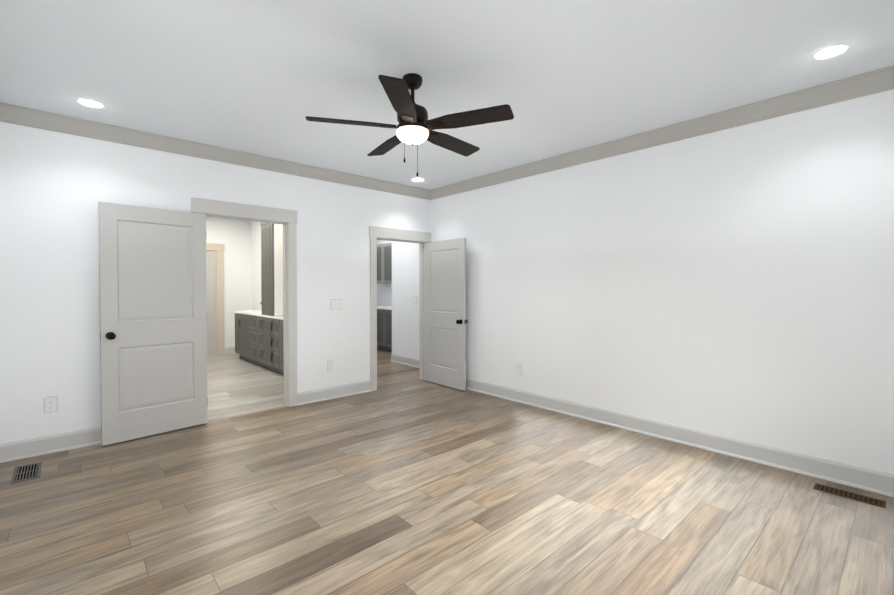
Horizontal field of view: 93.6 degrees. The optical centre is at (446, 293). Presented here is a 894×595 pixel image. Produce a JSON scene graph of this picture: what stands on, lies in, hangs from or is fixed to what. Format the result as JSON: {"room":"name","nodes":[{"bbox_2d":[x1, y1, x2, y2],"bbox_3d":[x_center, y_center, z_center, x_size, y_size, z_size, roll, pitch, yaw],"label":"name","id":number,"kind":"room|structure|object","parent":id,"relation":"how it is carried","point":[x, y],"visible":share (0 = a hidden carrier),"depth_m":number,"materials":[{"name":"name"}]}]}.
{"room":"empty bedroom","nodes":[
{"label":"empty bedroom","id":0,"kind":"room"},
{"bbox_2d":[0,350,893,594],"bbox_3d":[-1.129,1.313,5.042,6.220,0.100,9.490,-1,1,-42],"label":"floor","id":1,"kind":"structure","parent":0,"point":[402,479],"depth_m":2.51,"materials":[{"name":"beige wood"}]},
{"bbox_2d":[10,462,41,483],"bbox_3d":[-3.026,1.288,3.026,0.145,0.004,0.340,-1,1,-42],"label":"floor vent","id":2,"kind":"object","parent":1,"relation":"in","point":[27,472],"visible":1,"depth_m":3.02,"materials":[{"name":"grey metal"}]},
{"bbox_2d":[235,314,283,375],"bbox_3d":[-2.815,0.808,6.936,0.510,0.860,3.030,-1,1,-42],"label":"bathroom vanity","id":3,"kind":"object","parent":1,"relation":"on","point":[258,337],"depth_m":6.86,"materials":[{"name":"grey wood"}]},
{"bbox_2d":[234,310,282,317],"bbox_3d":[-2.805,0.360,6.938,0.485,0.035,3.060,-1,1,-42],"label":"countertop","id":4,"kind":"structure","parent":3,"relation":"on","point":[265,313],"depth_m":6.68,"materials":[{"name":"white stone"}]},
{"bbox_2d":[377,309,384,350],"bbox_3d":[-1.221,0.769,9.087,0.644,0.880,0.480,-1,1,-42],"label":"base cabinet","id":5,"kind":"object","parent":1,"relation":"on","point":[384,327],"depth_m":8.80,"materials":[{"name":"grey wood"}]},
{"bbox_2d":[377,305,391,308],"bbox_3d":[-1.060,0.314,8.909,0.642,0.036,1.980,-1,1,-42],"label":"countertop","id":6,"kind":"structure","parent":5,"relation":"on","point":[381,306],"depth_m":8.83,"materials":[{"name":"white stone"}]},
{"bbox_2d":[385,309,391,351],"bbox_3d":[-0.898,0.774,8.732,0.644,0.880,0.480,-1,1,-42],"label":"base cabinet","id":7,"kind":"object","parent":1,"relation":"on","point":[388,312],"depth_m":8.59,"materials":[{"name":"grey wood"}]},
{"bbox_2d":[813,483,885,507],"bbox_3d":[2.575,1.293,2.692,0.110,0.004,0.330,-1,1,-42],"label":"floor vent","id":8,"kind":"object","parent":1,"relation":"in","point":[855,496],"visible":1,"depth_m":2.68,"materials":[{"name":"brown metal"}]},
{"bbox_2d":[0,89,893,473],"bbox_3d":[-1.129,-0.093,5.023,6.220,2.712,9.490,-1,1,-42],"label":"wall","id":9,"kind":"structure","parent":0,"point":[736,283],"depth_m":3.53,"materials":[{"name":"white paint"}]},
{"bbox_2d":[44,396,56,412],"bbox_3d":[-3.197,0.900,3.386,0.079,0.125,0.010,-1,1,-42],"label":"electrical outlet","id":10,"kind":"object","parent":9,"relation":"attached to","point":[50,404],"visible":1,"depth_m":3.38,"materials":[{"name":"grey plastic"}]},
{"bbox_2d":[0,427,100,462],"bbox_3d":[-2.934,1.212,3.616,1.333,0.140,0.029,-1,1,-42],"label":"baseboard","id":11,"kind":"structure","parent":9,"relation":"attached to","point":[21,449],"depth_m":3.37,"materials":[{"name":"grey wood"}]},
{"bbox_2d":[99,202,207,445],"bbox_3d":[-2.614,0.253,3.796,0.171,2.030,0.817,1,1,42],"label":"door","id":12,"kind":"structure","parent":9,"relation":"in","point":[153,319],"depth_m":3.75,"materials":[{"name":"grey paint"}]},
{"bbox_2d":[0,102,427,199],"bbox_3d":[-1.820,-1.382,4.554,4.170,0.120,0.088,-1,1,-42],"label":"crown molding","id":13,"kind":"structure","parent":9,"relation":"attached to","point":[9,113],"depth_m":3.94,"materials":[{"name":"grey wood"}]},
{"bbox_2d":[224,347,237,354],"bbox_3d":[-4.208,1.147,8.473,0.518,0.140,0.029,-1,1,-42],"label":"baseboard","id":14,"kind":"structure","parent":9,"relation":"attached to","point":[230,350],"depth_m":8.37,"materials":[{"name":"grey wood"}]},
{"bbox_2d":[260,306,282,313],"bbox_3d":[-2.633,0.291,7.093,0.020,0.100,3.060,-1,1,-42],"label":"backsplash","id":15,"kind":"structure","parent":9,"relation":"attached to","point":[280,308],"depth_m":6.51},
{"bbox_2d":[328,361,333,371],"bbox_3d":[-1.391,0.873,5.027,0.079,0.125,0.010,-1,1,-42],"label":"electrical outlet","id":16,"kind":"object","parent":9,"relation":"attached to","point":[330,365],"visible":1,"depth_m":5.02,"materials":[{"name":"grey plastic"}]},
{"bbox_2d":[297,380,370,405],"bbox_3d":[-1.337,1.193,5.068,0.966,0.140,0.029,-1,1,-42],"label":"baseboard","id":17,"kind":"structure","parent":9,"relation":"attached to","point":[306,397],"depth_m":5.03,"materials":[{"name":"grey wood"}]},
{"bbox_2d":[331,299,342,308],"bbox_3d":[-1.329,0.133,5.074,0.167,0.121,0.009,-1,1,-42],"label":"light switch","id":18,"kind":"object","parent":9,"relation":"attached to","point":[336,303],"visible":1,"depth_m":5.07,"materials":[{"name":"grey plastic"}]},
{"bbox_2d":[377,244,380,283],"bbox_3d":[-1.445,-0.657,9.523,0.364,0.880,0.495,-1,1,-42],"label":"upper cabinet","id":19,"kind":"object","parent":9,"relation":"attached to","point":[378,245],"depth_m":9.33,"materials":[{"name":"grey wood"}]},
{"bbox_2d":[381,242,391,283],"bbox_3d":[-1.117,-0.652,9.162,0.364,0.880,0.480,-1,1,-42],"label":"upper cabinet","id":20,"kind":"object","parent":9,"relation":"attached to","point":[384,263],"depth_m":9.11,"materials":[{"name":"grey wood"}]},
{"bbox_2d":[391,354,419,367],"bbox_3d":[-0.503,1.167,7.021,0.029,0.140,1.500,-1,1,-42],"label":"baseboard","id":21,"kind":"structure","parent":9,"relation":"attached to","point":[409,361],"depth_m":7.25,"materials":[{"name":"grey wood"}]},
{"bbox_2d":[425,238,467,390],"bbox_3d":[-0.039,0.265,5.671,0.171,1.955,0.822,-1,1,-41],"label":"hall door","id":22,"kind":"structure","parent":9,"relation":"in","point":[446,321],"depth_m":5.62,"materials":[{"name":"grey paint"}]},
{"bbox_2d":[516,364,520,374],"bbox_3d":[0.832,0.890,4.893,0.010,0.125,0.079,-1,1,-42],"label":"electrical outlet","id":23,"kind":"object","parent":9,"relation":"attached to","point":[518,369],"visible":1,"depth_m":4.89,"materials":[{"name":"grey plastic"}]},
{"bbox_2d":[428,65,893,199],"bbox_3d":[1.341,-1.378,4.245,0.088,0.120,4.800,-1,1,-42],"label":"crown molding","id":24,"kind":"structure","parent":9,"relation":"attached to","point":[863,84],"depth_m":3.41,"materials":[{"name":"grey wood"}]},
{"bbox_2d":[466,378,893,496],"bbox_3d":[1.364,1.203,4.300,0.029,0.140,4.800,-1,1,-42],"label":"baseboard","id":25,"kind":"structure","parent":9,"relation":"attached to","point":[870,480],"depth_m":3.40,"materials":[{"name":"grey wood"}]},
{"bbox_2d":[0,0,893,189],"bbox_3d":[-1.129,-1.498,5.004,6.220,0.100,9.490,-1,1,-42],"label":"ceiling","id":26,"kind":"structure","parent":0,"point":[267,77],"depth_m":2.61,"materials":[{"name":"white paint"}]},
{"bbox_2d":[76,98,105,108],"bbox_3d":[-2.665,-1.420,3.142,0.172,0.006,0.172,-1,1,-42],"label":"recessed light","id":27,"kind":"object","parent":26,"relation":"in","point":[91,103],"visible":1,"depth_m":3.14,"materials":[{"name":"white"}]},
{"bbox_2d":[306,73,513,176],"bbox_3d":[-0.183,-1.080,2.750,1.240,0.674,1.302,0,1,23],"label":"fan","id":28,"kind":"object","parent":26,"relation":"hanging from","point":[415,125],"visible":1,"depth_m":2.67,"materials":[{"name":"black wood"}]},
{"bbox_2d":[411,178,424,181],"bbox_3d":[-0.372,-1.450,5.362,0.172,0.006,0.172,-1,1,-42],"label":"recessed light","id":29,"kind":"object","parent":26,"relation":"in","point":[417,179],"visible":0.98,"depth_m":5.34,"materials":[{"name":"white glass"}]},
{"bbox_2d":[811,43,850,59],"bbox_3d":[2.243,-1.411,2.455,0.172,0.006,0.172,-1,1,-42],"label":"recessed light","id":30,"kind":"object","parent":26,"relation":"in","point":[830,51],"visible":1,"depth_m":2.45,"materials":[{"name":"white"}]}
]}

